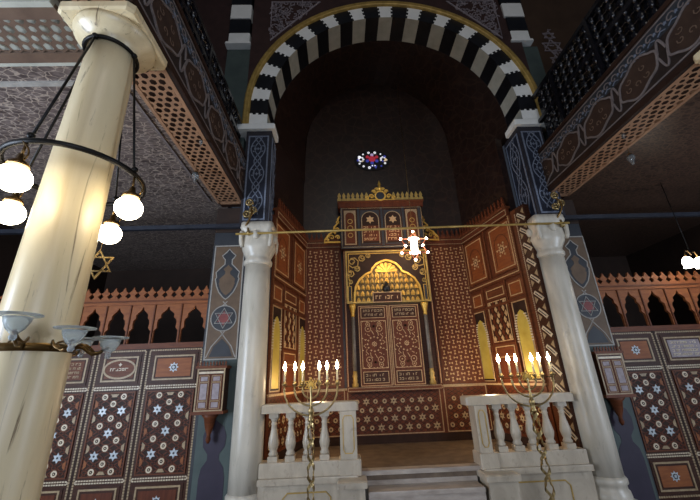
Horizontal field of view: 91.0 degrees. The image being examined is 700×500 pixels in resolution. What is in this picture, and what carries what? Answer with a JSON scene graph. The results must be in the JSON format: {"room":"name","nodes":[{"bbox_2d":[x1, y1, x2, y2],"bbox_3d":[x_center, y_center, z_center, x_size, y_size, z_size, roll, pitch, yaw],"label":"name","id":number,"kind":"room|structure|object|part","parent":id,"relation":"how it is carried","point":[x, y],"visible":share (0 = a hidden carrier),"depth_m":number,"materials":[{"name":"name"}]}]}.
{"room":"house of worship","nodes":[
{"label":"house of worship","id":0,"kind":"room"},
{"bbox_2d":[0,223,107,339],"bbox_3d":[-5.667,0.186,1.420,0.150,4.250,13.000,-2,-20,-2],"label":"wall","id":1,"kind":"structure","parent":0,"point":[9,244],"depth_m":5.85,"materials":[{"name":"brown paint"}]},
{"bbox_2d":[0,0,231,270],"bbox_3d":[-3.803,-1.329,3.621,3.790,0.115,10.000,-2,-20,-2],"label":"ceiling","id":2,"kind":"structure","parent":0,"point":[172,197],"depth_m":4.53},
{"bbox_2d":[0,0,83,66],"bbox_3d":[-3.850,-1.617,2.574,3.550,0.100,0.520,-2,-20,-2],"label":"cross beam","id":3,"kind":"structure","parent":2,"relation":"attached to","point":[32,32],"depth_m":2.61,"materials":[{"name":"grey stone"}]},
{"bbox_2d":[184,0,254,74],"bbox_3d":[-3.734,-3.034,6.246,4.080,4.900,0.170,-2,-20,-2],"label":"wall","id":4,"kind":"structure","parent":0,"point":[215,14],"depth_m":6.70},
{"bbox_2d":[224,49,249,151],"bbox_3d":[-1.962,-2.554,5.926,0.435,2.250,0.160,-2,-20,-2],"label":"trim","id":5,"kind":"structure","parent":4,"relation":"attached to","point":[237,61],"depth_m":6.03,"materials":[{"name":"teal paint"}]},
{"bbox_2d":[263,142,307,459],"bbox_3d":[-1.014,0.663,5.594,0.230,4.920,1.487,-6,-21,10],"label":"wall","id":6,"kind":"structure","parent":0,"point":[287,313],"depth_m":5.42,"materials":[{"name":"red wood"}]},
{"bbox_3d":[-1.058,0.643,5.045,0.020,0.280,0.374,-6,-21,10],"label":"square panel","id":7,"kind":"part","parent":6,"relation":"part of","materials":[{"name":"brown wood"}]},
{"bbox_3d":[-1.056,0.022,5.413,0.022,0.820,0.616,-6,-21,10],"label":"rosette panel","id":8,"kind":"part","parent":6,"relation":"part of","materials":[{"name":"brown wood"}]},
{"bbox_3d":[-0.921,1.653,5.222,0.018,0.240,0.550,-6,-21,10],"label":"plain panel","id":9,"kind":"part","parent":6,"relation":"part of","materials":[{"name":"brown wood"}]},
{"bbox_3d":[-0.936,1.207,5.387,0.022,0.656,0.506,-6,-21,10],"label":"lozenge panel","id":10,"kind":"part","parent":6,"relation":"part of","materials":[{"name":"brown wood"}]},
{"bbox_3d":[-0.955,0.782,5.545,0.018,0.200,0.550,-6,-21,10],"label":"plain panel","id":11,"kind":"part","parent":6,"relation":"part of","materials":[{"name":"brown wood"}]},
{"bbox_3d":[-0.898,0.286,6.142,0.022,0.820,0.616,-6,-21,10],"label":"rosette panel","id":12,"kind":"part","parent":6,"relation":"part of","materials":[{"name":"brown wood"}]},
{"bbox_3d":[-0.845,0.999,6.027,0.020,0.280,0.352,-6,-21,10],"label":"square panel","id":13,"kind":"part","parent":6,"relation":"part of","materials":[{"name":"brown wood"}]},
{"bbox_2d":[92,256,646,344],"bbox_3d":[0.831,2.294,7.780,16.000,4.250,0.150,-2,-20,-2],"label":"wall","id":14,"kind":"structure","parent":0,"point":[194,330],"depth_m":8.12,"materials":[{"name":"brown paint"}]},
{"bbox_2d":[247,0,530,85],"bbox_3d":[0.679,-3.728,6.449,4.930,3.780,0.435,-2,-20,-2],"label":"wall","id":15,"kind":"structure","parent":0,"point":[272,19],"depth_m":6.48,"materials":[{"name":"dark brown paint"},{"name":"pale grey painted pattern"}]},
{"bbox_2d":[225,0,253,49],"bbox_3d":[-2.034,-4.465,6.465,0.450,1.710,0.160,-2,-20,-2],"label":"striped springer","id":16,"kind":"object","parent":15,"relation":"attached to","point":[241,18],"visible":0.96,"depth_m":6.30,"materials":[{"name":"white stone"}]},
{"bbox_2d":[498,0,533,46],"bbox_3d":[3.092,-4.607,6.618,0.470,1.710,0.160,-2,-20,-2],"label":"striped springer","id":17,"kind":"object","parent":15,"relation":"attached to","point":[512,11],"visible":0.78,"depth_m":6.47,"materials":[{"name":"white stone"}]},
{"bbox_2d":[274,40,508,182],"bbox_3d":[0.685,-2.877,7.059,4.160,2.650,1.300,-2,-20,-2],"label":"ceiling","id":18,"kind":"structure","parent":0,"point":[470,116],"depth_m":7.07,"materials":[{"name":"brown paint"}]},
{"bbox_2d":[396,83,428,260],"bbox_3d":[1.033,-1.632,6.443,0.484,3.877,0.114,-2,-20,-2],"label":"lamp","id":19,"kind":"object","parent":18,"relation":"hanging from","point":[413,240],"visible":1,"depth_m":5.85,"materials":[{"name":"glass"}]},
{"bbox_3d":[1.026,-1.832,6.517,0.015,3.450,0.015,-2,-20,-2],"label":"chain","id":20,"kind":"part","parent":19,"relation":"part of","materials":[{"name":"black metal"}]},
{"bbox_3d":[1.093,-0.075,5.865,0.114,0.300,0.114,-2,-20,-2],"label":"lamp glass","id":21,"kind":"part","parent":19,"relation":"part of","materials":[{"name":"white"}]},
{"bbox_3d":[1.093,-0.075,5.865,0.469,0.542,0.031,-2,-20,-2],"label":"frame","id":22,"kind":"part","parent":19,"relation":"part of","materials":[{"name":"metal"}]},
{"bbox_2d":[301,84,493,447],"bbox_3d":[0.667,-0.362,6.788,3.160,7.550,0.195,-2,-20,-2],"label":"wall","id":23,"kind":"structure","parent":0,"point":[357,120],"depth_m":6.59,"materials":[{"name":"red wood"}]},
{"bbox_3d":[-0.463,1.147,6.162,0.660,2.490,0.034,-2,-20,-2],"label":"inlaid panel","id":24,"kind":"part","parent":23,"relation":"part of","materials":[{"name":"red wood"}]},
{"bbox_2d":[354,150,389,170],"bbox_3d":[0.469,-1.906,7.311,0.760,0.500,0.019,-2,-20,-2],"label":"window","id":25,"kind":"structure","parent":23,"relation":"in","point":[371,160],"depth_m":7.30,"materials":[{"name":"multicoloured glass"}]},
{"bbox_2d":[324,181,443,392],"bbox_3d":[0.641,0.470,6.243,2.219,3.861,0.295,-2,-20,-2],"label":"ark","id":26,"kind":"object","parent":23,"relation":"attached to","point":[391,333],"visible":0.98,"depth_m":6.05,"materials":[{"name":"brown wood"}]},
{"bbox_3d":[0.004,-0.428,6.476,0.224,0.702,0.020,-2,-20,-2],"label":"arched panel","id":27,"kind":"part","parent":26,"relation":"part of","materials":[{"name":"red wood"}]},
{"bbox_3d":[0.384,-0.439,6.486,0.361,0.702,0.024,-2,-20,-2],"label":"arched panel","id":28,"kind":"part","parent":26,"relation":"part of","materials":[{"name":"wood"}]},
{"bbox_3d":[0.393,1.089,5.977,0.429,0.195,0.012,-2,-20,-2],"label":"inscription panel","id":29,"kind":"part","parent":26,"relation":"part of","materials":[{"name":"brown wood"}]},
{"bbox_3d":[0.412,1.592,5.806,0.517,1.316,0.044,-2,-20,-2],"label":"door","id":30,"kind":"part","parent":26,"relation":"part of","materials":[{"name":"red wood"}]},
{"bbox_3d":[0.412,1.582,5.793,0.429,0.780,0.014,-2,-20,-2],"label":"inlaid panel","id":31,"kind":"part","parent":26,"relation":"part of","materials":[{"name":"red wood"}]},
{"bbox_3d":[0.431,2.076,5.611,0.429,0.195,0.012,-2,-20,-2],"label":"inscription panel","id":32,"kind":"part","parent":26,"relation":"part of","materials":[{"name":"brown wood"}]},
{"bbox_3d":[0.671,0.469,6.213,1.492,0.976,0.072,-2,-20,-2],"label":"hood frame","id":33,"kind":"part","parent":26,"relation":"part of","materials":[{"name":"gold metal"}]},
{"bbox_2d":[356,261,420,304],"bbox_3d":[0.664,0.535,6.194,1.180,0.878,0.059,-2,-20,-2],"label":"hood","id":34,"kind":"object","parent":26,"relation":"attached to","point":[403,278],"depth_m":6.18,"materials":[{"name":"gold metal"}]},
{"bbox_3d":[0.818,-0.451,6.499,0.332,0.702,0.024,-2,-20,-2],"label":"arched panel","id":35,"kind":"part","parent":26,"relation":"part of","materials":[{"name":"wood"}]},
{"bbox_3d":[0.939,1.074,5.994,0.429,0.195,0.012,-2,-20,-2],"label":"inscription panel","id":36,"kind":"part","parent":26,"relation":"part of","materials":[{"name":"brown wood"}]},
{"bbox_3d":[0.958,1.567,5.810,0.429,0.780,0.014,-2,-20,-2],"label":"inlaid panel","id":37,"kind":"part","parent":26,"relation":"part of","materials":[{"name":"red wood"}]},
{"bbox_3d":[0.958,1.577,5.822,0.517,1.316,0.044,-2,-20,-2],"label":"door","id":38,"kind":"part","parent":26,"relation":"part of","materials":[{"name":"red wood"}]},
{"bbox_3d":[0.977,2.061,5.628,0.429,0.195,0.012,-2,-20,-2],"label":"inscription panel","id":39,"kind":"part","parent":26,"relation":"part of","materials":[{"name":"brown wood"}]},
{"bbox_3d":[1.183,-0.460,6.511,0.224,0.702,0.020,-2,-20,-2],"label":"arched panel","id":40,"kind":"part","parent":26,"relation":"part of","materials":[{"name":"red wood"}]},
{"bbox_3d":[0.680,-0.209,6.670,3.090,0.320,0.070,-2,-20,-2],"label":"cornice","id":41,"kind":"part","parent":23,"relation":"part of","materials":[{"name":"red wood"}]},
{"bbox_2d":[313,431,495,446],"bbox_3d":[0.805,3.010,5.491,3.090,0.120,0.040,-2,-20,-2],"label":"baseboard","id":42,"kind":"structure","parent":23,"relation":"attached to","point":[452,436],"depth_m":5.48,"materials":[{"name":"brown wood"}]},
{"bbox_3d":[1.885,1.081,6.233,0.720,2.490,0.034,-2,-20,-2],"label":"inlaid panel","id":43,"kind":"part","parent":23,"relation":"part of","materials":[{"name":"red wood"}]},
{"bbox_2d":[284,439,526,480],"bbox_3d":[0.834,2.828,4.690,3.710,0.102,1.670,-2,-20,-2],"label":"floor","id":44,"kind":"structure","parent":0,"point":[439,458],"depth_m":4.39,"materials":[{"name":"wood"}]},
{"bbox_2d":[454,139,582,447],"bbox_3d":[2.488,0.540,5.627,0.230,4.920,1.649,3,-21,-15],"label":"wall","id":45,"kind":"structure","parent":0,"point":[511,307],"depth_m":5.46,"materials":[{"name":"red wood"}]},
{"bbox_3d":[2.284,0.206,6.260,0.022,0.820,0.560,3,-21,-15],"label":"rosette panel","id":46,"kind":"part","parent":45,"relation":"part of","materials":[{"name":"brown wood"}]},
{"bbox_3d":[2.277,0.916,6.131,0.020,0.280,0.320,3,-21,-15],"label":"square panel","id":47,"kind":"part","parent":45,"relation":"part of","materials":[{"name":"brown wood"}]},
{"bbox_3d":[2.402,0.710,5.702,0.018,0.200,0.500,3,-21,-15],"label":"plain panel","id":48,"kind":"part","parent":45,"relation":"part of","materials":[{"name":"brown wood"}]},
{"bbox_3d":[2.417,1.135,5.544,0.022,0.656,0.460,3,-21,-15],"label":"lozenge panel","id":49,"kind":"part","parent":45,"relation":"part of","materials":[{"name":"brown wood"}]},
{"bbox_3d":[2.469,-0.042,5.610,0.022,0.820,0.560,3,-21,-15],"label":"rosette panel","id":50,"kind":"part","parent":45,"relation":"part of","materials":[{"name":"brown wood"}]},
{"bbox_3d":[2.436,1.581,5.379,0.018,0.240,0.500,3,-21,-15],"label":"plain panel","id":51,"kind":"part","parent":45,"relation":"part of","materials":[{"name":"brown wood"}]},
{"bbox_3d":[2.526,0.582,5.255,0.020,0.280,0.340,3,-21,-15],"label":"square panel","id":52,"kind":"part","parent":45,"relation":"part of","materials":[{"name":"brown wood"}]},
{"bbox_2d":[521,0,595,73],"bbox_3d":[4.934,-3.277,6.499,3.770,4.900,0.185,-2,-20,-2],"label":"wall","id":53,"kind":"structure","parent":0,"point":[551,24],"depth_m":6.87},
{"bbox_2d":[523,47,547,140],"bbox_3d":[3.358,-2.702,6.086,0.335,2.250,0.160,-2,-20,-2],"label":"trim","id":54,"kind":"structure","parent":53,"relation":"attached to","point":[534,61],"depth_m":6.24,"materials":[{"name":"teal paint"}]},
{"bbox_2d":[562,91,699,256],"bbox_3d":[5.194,-1.585,3.893,3.600,0.100,10.000,-2,-20,-2],"label":"ceiling","id":55,"kind":"structure","parent":0,"point":[668,155],"depth_m":5.43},
{"bbox_2d":[660,183,699,268],"bbox_3d":[4.754,-0.387,4.986,0.426,1.355,0.129,6,-22,-20],"label":"pendant lamp","id":56,"kind":"object","parent":55,"relation":"hanging from","point":[687,262],"visible":1,"depth_m":4.81,"materials":[{"name":"white glass"}]},
{"bbox_3d":[4.637,0.167,4.724,0.128,0.145,0.128,-2,-20,-2],"label":"lamp shade","id":57,"kind":"part","parent":56,"relation":"part of","materials":[{"name":"white"}]},
{"bbox_3d":[4.914,0.175,4.833,0.128,0.145,0.128,-2,-20,-2],"label":"lamp shade","id":58,"kind":"part","parent":56,"relation":"part of","materials":[{"name":"white"}]},
{"bbox_2d":[626,224,699,325],"bbox_3d":[7.172,-0.169,1.804,0.150,4.250,13.000,-2,-20,-2],"label":"wall","id":59,"kind":"structure","parent":0,"point":[664,256],"depth_m":7.50,"materials":[{"name":"brown paint"}]},
{"bbox_3d":[1.022,2.215,1.331,16.000,0.100,14.000,-2,-20,-2],"label":"floor","id":60,"kind":"structure","parent":0,"visible":0},
{"bbox_2d":[0,1,166,499],"bbox_3d":[-1.690,0.296,1.905,0.720,4.093,0.720,-2,-20,-2],"label":"marble column","id":61,"kind":"structure","parent":60,"relation":"on","point":[49,277],"depth_m":1.93,"materials":[{"name":"beige stone"}]},
{"bbox_2d":[0,311,128,358],"bbox_3d":[-1.622,0.494,1.836,0.767,0.177,0.890,5,-22,-19],"label":"bracket","id":62,"kind":"object","parent":61,"relation":"attached to","point":[13,323],"visible":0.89,"depth_m":1.66,"materials":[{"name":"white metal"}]},
{"bbox_2d":[2,315,33,340],"bbox_3d":[-1.493,0.351,1.534,0.105,0.102,0.105,-2,-20,-2],"label":"glass cup","id":63,"kind":"object","parent":62,"relation":"on","point":[13,324],"depth_m":1.52,"materials":[{"name":"white"}]},
{"bbox_3d":[-1.542,0.417,1.602,0.070,0.077,0.209,10,-23,-29],"label":"arm","id":64,"kind":"part","parent":62,"relation":"part of","materials":[{"name":"gold metal"}]},
{"bbox_3d":[-1.437,0.475,1.712,0.194,0.064,0.070,-11,-22,23],"label":"arm","id":65,"kind":"part","parent":62,"relation":"part of","materials":[{"name":"gold metal"}]},
{"bbox_2d":[62,329,87,351],"bbox_3d":[-1.354,0.444,1.680,0.105,0.102,0.105,-2,-20,-2],"label":"glass cup","id":66,"kind":"object","parent":62,"relation":"on","point":[71,337],"depth_m":1.66,"materials":[{"name":"white"}]},
{"bbox_2d":[76,340,93,357],"bbox_3d":[-1.689,0.624,2.168,0.105,0.102,0.105,-2,-20,-2],"label":"glass cup","id":67,"kind":"object","parent":62,"relation":"on","point":[80,352],"depth_m":2.15,"materials":[{"name":"white"}]},
{"bbox_3d":[-1.423,0.546,1.885,0.178,0.068,0.073,-2,-20,-2],"label":"arm","id":68,"kind":"part","parent":62,"relation":"part of","materials":[{"name":"gold metal"}]},
{"bbox_2d":[99,339,121,358],"bbox_3d":[-1.339,0.550,1.909,0.105,0.102,0.105,-2,-20,-2],"label":"glass cup","id":69,"kind":"object","parent":62,"relation":"on","point":[107,346],"depth_m":1.89,"materials":[{"name":"white"}]},
{"bbox_2d":[0,32,145,279],"bbox_3d":[-1.737,-0.694,2.276,0.762,1.606,0.754,-20,-27,40],"label":"ring chandelier","id":70,"kind":"object","parent":61,"relation":"attached to","point":[16,177],"depth_m":2.08,"materials":[{"name":"black metal"}]},
{"bbox_3d":[-2.082,-0.227,2.106,0.152,0.146,0.152,-2,-20,-2],"label":"globe","id":71,"kind":"part","parent":70,"relation":"part of","materials":[{"name":"white glass"}]},
{"bbox_3d":[-1.723,-0.368,1.762,0.152,0.146,0.152,-2,-20,-2],"label":"globe","id":72,"kind":"part","parent":70,"relation":"part of","materials":[{"name":"white glass"}]},
{"bbox_3d":[-2.004,-0.943,2.369,0.223,1.053,0.041,-2,-20,0],"label":"rod","id":73,"kind":"part","parent":70,"relation":"part of","materials":[{"name":"black metal"}]},
{"bbox_3d":[-1.748,-1.043,2.126,0.041,1.053,0.223,-2,-20,0],"label":"rod","id":74,"kind":"part","parent":70,"relation":"part of","materials":[{"name":"black metal"}]},
{"bbox_3d":[-1.774,0.029,2.440,0.189,0.369,0.014,3,-21,-13],"label":"star pendant","id":75,"kind":"part","parent":70,"relation":"part of","materials":[{"name":"metal"}]},
{"bbox_3d":[-1.711,-0.114,2.447,0.152,0.146,0.152,-2,-20,-2],"label":"globe","id":76,"kind":"part","parent":70,"relation":"part of","materials":[{"name":"white"}]},
{"bbox_3d":[-1.741,-0.863,2.612,0.041,1.053,0.223,-2,-20,0],"label":"rod","id":77,"kind":"part","parent":70,"relation":"part of","materials":[{"name":"black metal"}]},
{"bbox_3d":[-1.352,-0.256,2.104,0.152,0.146,0.152,-2,-20,-2],"label":"globe","id":78,"kind":"part","parent":70,"relation":"part of","materials":[{"name":"white glass"}]},
{"bbox_3d":[-1.486,-0.963,2.369,0.223,1.053,0.041,-2,-20,0],"label":"rod","id":79,"kind":"part","parent":70,"relation":"part of","materials":[{"name":"black metal"}]},
{"bbox_2d":[72,0,246,206],"bbox_3d":[-1.740,-1.692,3.491,0.405,0.735,4.228,-2,-20,-2],"label":"beam","id":80,"kind":"structure","parent":61,"relation":"on","point":[184,97],"depth_m":3.51,"materials":[{"name":"wood"}]},
{"bbox_2d":[192,167,198,182],"bbox_3d":[-1.872,-0.918,4.178,0.081,0.228,0.081,-2,-20,-2],"label":"glass lamp","id":81,"kind":"object","parent":80,"relation":"hanging from","point":[195,175],"visible":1,"depth_m":4.14,"materials":[{"name":"white"}]},
{"bbox_2d":[178,0,241,138],"bbox_3d":[-1.704,-2.404,3.528,0.110,0.619,3.800,-2,-20,-2],"label":"screen","id":82,"kind":"object","parent":80,"relation":"on","point":[202,38],"visible":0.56,"depth_m":4.11,"materials":[{"name":"black wood"}]},
{"bbox_2d":[0,286,208,499],"bbox_3d":[-3.666,1.918,4.411,3.448,2.900,0.120,-2,-20,-2],"label":"screen","id":83,"kind":"object","parent":60,"relation":"on","point":[124,430],"visible":0.63,"depth_m":4.35,"materials":[{"name":"brown wood"}]},
{"bbox_3d":[-3.640,2.981,3.984,0.528,0.350,0.021,-2,-20,-2],"label":"panel","id":84,"kind":"part","parent":83,"relation":"part of","materials":[{"name":"brown wood"}]},
{"bbox_3d":[-3.667,2.288,4.243,0.538,0.940,0.017,-2,-20,-2],"label":"star panel","id":85,"kind":"part","parent":83,"relation":"part of","materials":[{"name":"red wood"}]},
{"bbox_3d":[-3.694,1.585,4.504,0.528,0.370,0.017,-2,-20,-2],"label":"panel","id":86,"kind":"part","parent":83,"relation":"part of","materials":[{"name":"brown wood"}]},
{"bbox_3d":[-2.970,2.962,4.004,0.508,0.350,0.021,-2,-20,-2],"label":"panel","id":87,"kind":"part","parent":83,"relation":"part of","materials":[{"name":"brown wood"}]},
{"bbox_3d":[-2.997,2.269,4.263,0.518,0.940,0.017,-2,-20,-2],"label":"star panel","id":88,"kind":"part","parent":83,"relation":"part of","materials":[{"name":"red wood"}]},
{"bbox_3d":[-3.025,1.567,4.524,0.508,0.370,0.018,-2,-20,-2],"label":"panel","id":89,"kind":"part","parent":83,"relation":"part of","materials":[{"name":"brown wood"}]},
{"bbox_3d":[-2.271,2.943,4.025,0.588,0.350,0.021,-2,-20,-2],"label":"panel","id":90,"kind":"part","parent":83,"relation":"part of","materials":[{"name":"brown wood"}]},
{"bbox_3d":[-2.298,2.250,4.284,0.598,0.940,0.017,-2,-20,-2],"label":"star panel","id":91,"kind":"part","parent":83,"relation":"part of","materials":[{"name":"red wood"}]},
{"bbox_3d":[-2.325,1.547,4.543,0.588,0.370,0.021,-2,-20,-2],"label":"panel","id":92,"kind":"part","parent":83,"relation":"part of","materials":[{"name":"brown wood"}]},
{"bbox_2d":[187,208,271,499],"bbox_3d":[-1.519,1.308,4.647,0.850,4.090,0.223,-2,-20,-2],"label":"pilaster","id":93,"kind":"object","parent":60,"relation":"on","point":[209,466],"visible":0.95,"depth_m":4.55,"materials":[{"name":"stone"}]},
{"bbox_2d":[191,360,231,443],"bbox_3d":[-1.707,1.858,4.238,0.380,0.930,0.231,-2,-20,-2],"label":"upper cabinet","id":94,"kind":"object","parent":93,"relation":"attached to","point":[211,393],"visible":1,"depth_m":4.18,"materials":[{"name":"brown wood"}]},
{"bbox_3d":[-1.783,1.727,4.180,0.141,0.400,0.016,-2,-20,-2],"label":"door","id":95,"kind":"part","parent":94,"relation":"part of","materials":[{"name":"brown wood"}]},
{"bbox_3d":[-1.634,1.723,4.185,0.141,0.400,0.016,-2,-20,-2],"label":"door","id":96,"kind":"part","parent":94,"relation":"part of","materials":[{"name":"brown wood"}]},
{"bbox_3d":[-1.725,0.684,4.768,0.430,1.600,0.023,-2,-20,-2],"label":"painted panel","id":97,"kind":"part","parent":93,"relation":"part of","materials":[{"name":"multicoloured paint"}]},
{"bbox_2d":[225,221,278,499],"bbox_3d":[-1.243,1.407,4.382,0.520,3.700,0.525,-2,-20,-2],"label":"marble column","id":98,"kind":"structure","parent":60,"relation":"on","point":[247,439],"depth_m":4.23,"materials":[{"name":"white stone"}]},
{"bbox_2d":[243,199,256,235],"bbox_3d":[-1.419,-0.466,4.828,0.232,0.562,0.089,-8,-21,16],"label":"wall hook","id":99,"kind":"object","parent":98,"relation":"attached to","point":[251,211],"visible":0.99,"depth_m":4.83,"materials":[{"name":"gold metal"}]},
{"bbox_3d":[-1.439,-0.475,4.847,0.193,0.486,0.046,-16,-24,32],"label":"arm","id":100,"kind":"part","parent":99,"relation":"part of","materials":[{"name":"gold metal"}]},
{"bbox_2d":[237,123,277,225],"bbox_3d":[-1.510,-1.105,5.380,0.695,1.717,0.530,-2,-20,-2],"label":"pier","id":101,"kind":"object","parent":98,"relation":"on","point":[261,139],"visible":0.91,"depth_m":5.23,"materials":[{"name":"paint"}]},
{"bbox_2d":[0,223,240,234],"bbox_3d":[-3.624,-0.293,4.957,4.070,0.060,0.060,-2,-20,-2],"label":"tie beam","id":102,"kind":"structure","parent":101,"relation":"attached to","point":[233,225],"depth_m":4.96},
{"bbox_2d":[242,1,541,127],"bbox_3d":[0.697,-3.301,6.243,4.950,2.835,0.525,-2,-20,-2],"label":"arch","id":103,"kind":"object","parent":101,"relation":"on","point":[513,86],"visible":0.94,"depth_m":6.30,"materials":[{"name":"white stone"}]},
{"bbox_2d":[235,222,569,234],"bbox_3d":[0.769,-0.303,4.801,4.680,0.070,0.029,-2,-20,-2],"label":"rod","id":104,"kind":"object","parent":98,"relation":"attached to","point":[545,223],"visible":1,"depth_m":4.79,"materials":[{"name":"gold metal"}]},
{"bbox_2d":[282,361,339,499],"bbox_3d":[-0.398,2.064,3.493,0.517,1.790,0.399,13,-25,-36],"label":"menorah","id":105,"kind":"object","parent":60,"relation":"on","point":[310,410],"visible":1,"depth_m":3.67,"materials":[{"name":"gold metal"}]},
{"bbox_2d":[257,400,367,499],"bbox_3d":[-0.424,2.459,3.901,1.210,1.335,0.520,-2,-20,-2],"label":"balustrade","id":106,"kind":"object","parent":60,"relation":"on","point":[341,477],"visible":0.95,"depth_m":3.89,"materials":[{"name":"stone"}]},
{"bbox_3d":[-0.478,1.913,4.199,1.150,0.100,0.240,-2,-20,-2],"label":"handrail","id":107,"kind":"part","parent":106,"relation":"part of","materials":[{"name":"stone"}]},
{"bbox_3d":[-0.020,2.181,4.105,0.195,0.499,0.225,-2,-20,-2],"label":"newel post","id":108,"kind":"part","parent":106,"relation":"part of","materials":[{"name":"stone"}]},
{"bbox_2d":[366,475,477,499],"bbox_3d":[0.824,2.841,3.858,1.280,0.500,0.060,-2,-20,-2],"label":"trim","id":109,"kind":"structure","parent":60,"relation":"on","point":[456,478],"depth_m":3.91,"materials":[{"name":"stone"}]},
{"bbox_2d":[367,480,486,499],"bbox_3d":[0.835,2.698,3.452,1.255,0.425,0.800,-2,-20,-2],"label":"stairs","id":110,"kind":"structure","parent":60,"relation":"on","point":[472,489],"depth_m":3.67,"materials":[{"name":"stone"}]},
{"bbox_2d":[496,352,554,499],"bbox_3d":[1.970,1.998,3.564,0.517,1.790,0.399,13,-25,-36],"label":"menorah","id":111,"kind":"object","parent":60,"relation":"on","point":[525,375],"visible":1,"depth_m":3.73,"materials":[{"name":"gold metal"}]},
{"bbox_2d":[460,392,598,499],"bbox_3d":[2.084,2.390,3.976,1.330,1.335,0.520,-2,-20,-2],"label":"balustrade","id":112,"kind":"object","parent":60,"relation":"on","point":[515,473],"visible":0.98,"depth_m":3.96,"materials":[{"name":"stone"}]},
{"bbox_3d":[1.571,2.137,4.153,0.150,0.499,0.225,-2,-20,-2],"label":"newel post","id":113,"kind":"part","parent":112,"relation":"part of","materials":[{"name":"stone"}]},
{"bbox_3d":[2.060,1.843,4.275,1.330,0.100,0.240,-2,-20,-2],"label":"handrail","id":114,"kind":"part","parent":112,"relation":"part of","materials":[{"name":"stone"}]},
{"bbox_2d":[526,214,636,499],"bbox_3d":[2.923,1.292,4.507,0.520,3.700,0.525,-2,-20,-2],"label":"marble column","id":115,"kind":"structure","parent":60,"relation":"on","point":[594,426],"depth_m":4.32,"materials":[{"name":"white stone"}]},
{"bbox_2d":[504,119,565,216],"bbox_3d":[3.108,-1.233,5.519,0.870,1.717,0.530,-2,-20,-2],"label":"pier","id":116,"kind":"object","parent":115,"relation":"on","point":[525,136],"visible":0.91,"depth_m":5.44,"materials":[{"name":"paint"}]},
{"bbox_2d":[564,212,699,219],"bbox_3d":[5.033,-0.533,5.216,3.800,0.060,0.060,-2,-20,-2],"label":"tie beam","id":117,"kind":"structure","parent":116,"relation":"attached to","point":[670,214],"depth_m":5.17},
{"bbox_2d":[550,192,564,226],"bbox_3d":[2.997,-0.588,4.960,0.232,0.562,0.089,-8,-21,16],"label":"wall hook","id":118,"kind":"object","parent":115,"relation":"attached to","point":[555,206],"visible":0.99,"depth_m":4.96,"materials":[{"name":"gold metal"}]},
{"bbox_3d":[2.978,-0.597,4.979,0.193,0.486,0.046,-16,-24,32],"label":"arm","id":119,"kind":"part","parent":118,"relation":"part of","materials":[{"name":"gold metal"}]},
{"bbox_2d":[562,200,659,499],"bbox_3d":[3.197,1.178,4.788,0.750,4.090,0.223,-2,-20,-2],"label":"pilaster","id":120,"kind":"object","parent":60,"relation":"on","point":[629,443],"visible":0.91,"depth_m":4.68,"materials":[{"name":"stone"}]},
{"bbox_3d":[3.331,0.544,4.920,0.430,1.600,0.023,-2,-20,-2],"label":"painted panel","id":121,"kind":"part","parent":120,"relation":"part of","materials":[{"name":"multicoloured paint"}]},
{"bbox_2d":[591,346,636,424],"bbox_3d":[3.339,1.718,4.389,0.380,0.930,0.231,-2,-20,-2],"label":"upper cabinet","id":122,"kind":"object","parent":120,"relation":"attached to","point":[610,368],"visible":0.99,"depth_m":4.33,"materials":[{"name":"brown wood"}]},
{"bbox_3d":[3.263,1.587,4.331,0.141,0.400,0.016,-2,-20,-2],"label":"door","id":123,"kind":"part","parent":122,"relation":"part of","materials":[{"name":"brown wood"}]},
{"bbox_3d":[3.411,1.583,4.336,0.141,0.400,0.016,-2,-20,-2],"label":"door","id":124,"kind":"part","parent":122,"relation":"part of","materials":[{"name":"brown wood"}]},
{"bbox_2d":[594,271,699,499],"bbox_3d":[5.032,1.677,4.672,2.878,2.900,0.120,-2,-20,-2],"label":"screen","id":125,"kind":"object","parent":60,"relation":"on","point":[662,362],"visible":0.84,"depth_m":4.62,"materials":[{"name":"brown wood"}]},
{"bbox_3d":[3.925,1.374,4.731,0.518,0.370,0.021,-2,-20,-2],"label":"panel","id":126,"kind":"part","parent":125,"relation":"part of","materials":[{"name":"brown wood"}]},
{"bbox_3d":[3.952,2.077,4.472,0.528,0.940,0.017,-2,-20,-2],"label":"star panel","id":127,"kind":"part","parent":125,"relation":"part of","materials":[{"name":"red wood"}]},
{"bbox_3d":[3.979,2.770,4.213,0.518,0.350,0.021,-2,-20,-2],"label":"panel","id":128,"kind":"part","parent":125,"relation":"part of","materials":[{"name":"brown wood"}]},
{"bbox_3d":[4.629,1.355,4.753,0.588,0.370,0.017,-2,-20,-2],"label":"panel","id":129,"kind":"part","parent":125,"relation":"part of","materials":[{"name":"grey wood"}]},
{"bbox_3d":[4.656,2.057,4.493,0.598,0.940,0.017,-2,-20,-2],"label":"star panel","id":130,"kind":"part","parent":125,"relation":"part of","materials":[{"name":"red wood"}]},
{"bbox_2d":[693,50,699,63],"bbox_3d":[3.306,0.158,2.055,0.720,4.093,0.720,-2,-20,-2],"label":"marble column","id":131,"kind":"structure","parent":60,"relation":"on","point":[696,57],"depth_m":2.95,"materials":[{"name":"beige stone"}]},
{"bbox_2d":[537,0,699,198],"bbox_3d":[3.192,-1.849,3.585,0.405,0.735,4.228,-2,-20,-2],"label":"beam","id":132,"kind":"structure","parent":131,"relation":"on","point":[657,72],"depth_m":3.74,"materials":[{"name":"wood"}]},
{"bbox_2d":[531,0,665,137],"bbox_3d":[3.105,-2.724,3.742,0.110,1.019,3.800,-2,-20,-2],"label":"balcony railing","id":133,"kind":"object","parent":132,"relation":"on","point":[609,26],"visible":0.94,"depth_m":4.40,"materials":[{"name":"black wood"}]},
{"bbox_2d":[626,148,634,164],"bbox_3d":[3.387,-1.130,4.157,0.081,0.228,0.081,-2,-20,-2],"label":"glass lamp","id":134,"kind":"object","parent":132,"relation":"hanging from","point":[630,156],"visible":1,"depth_m":4.13,"materials":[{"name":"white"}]}
]}

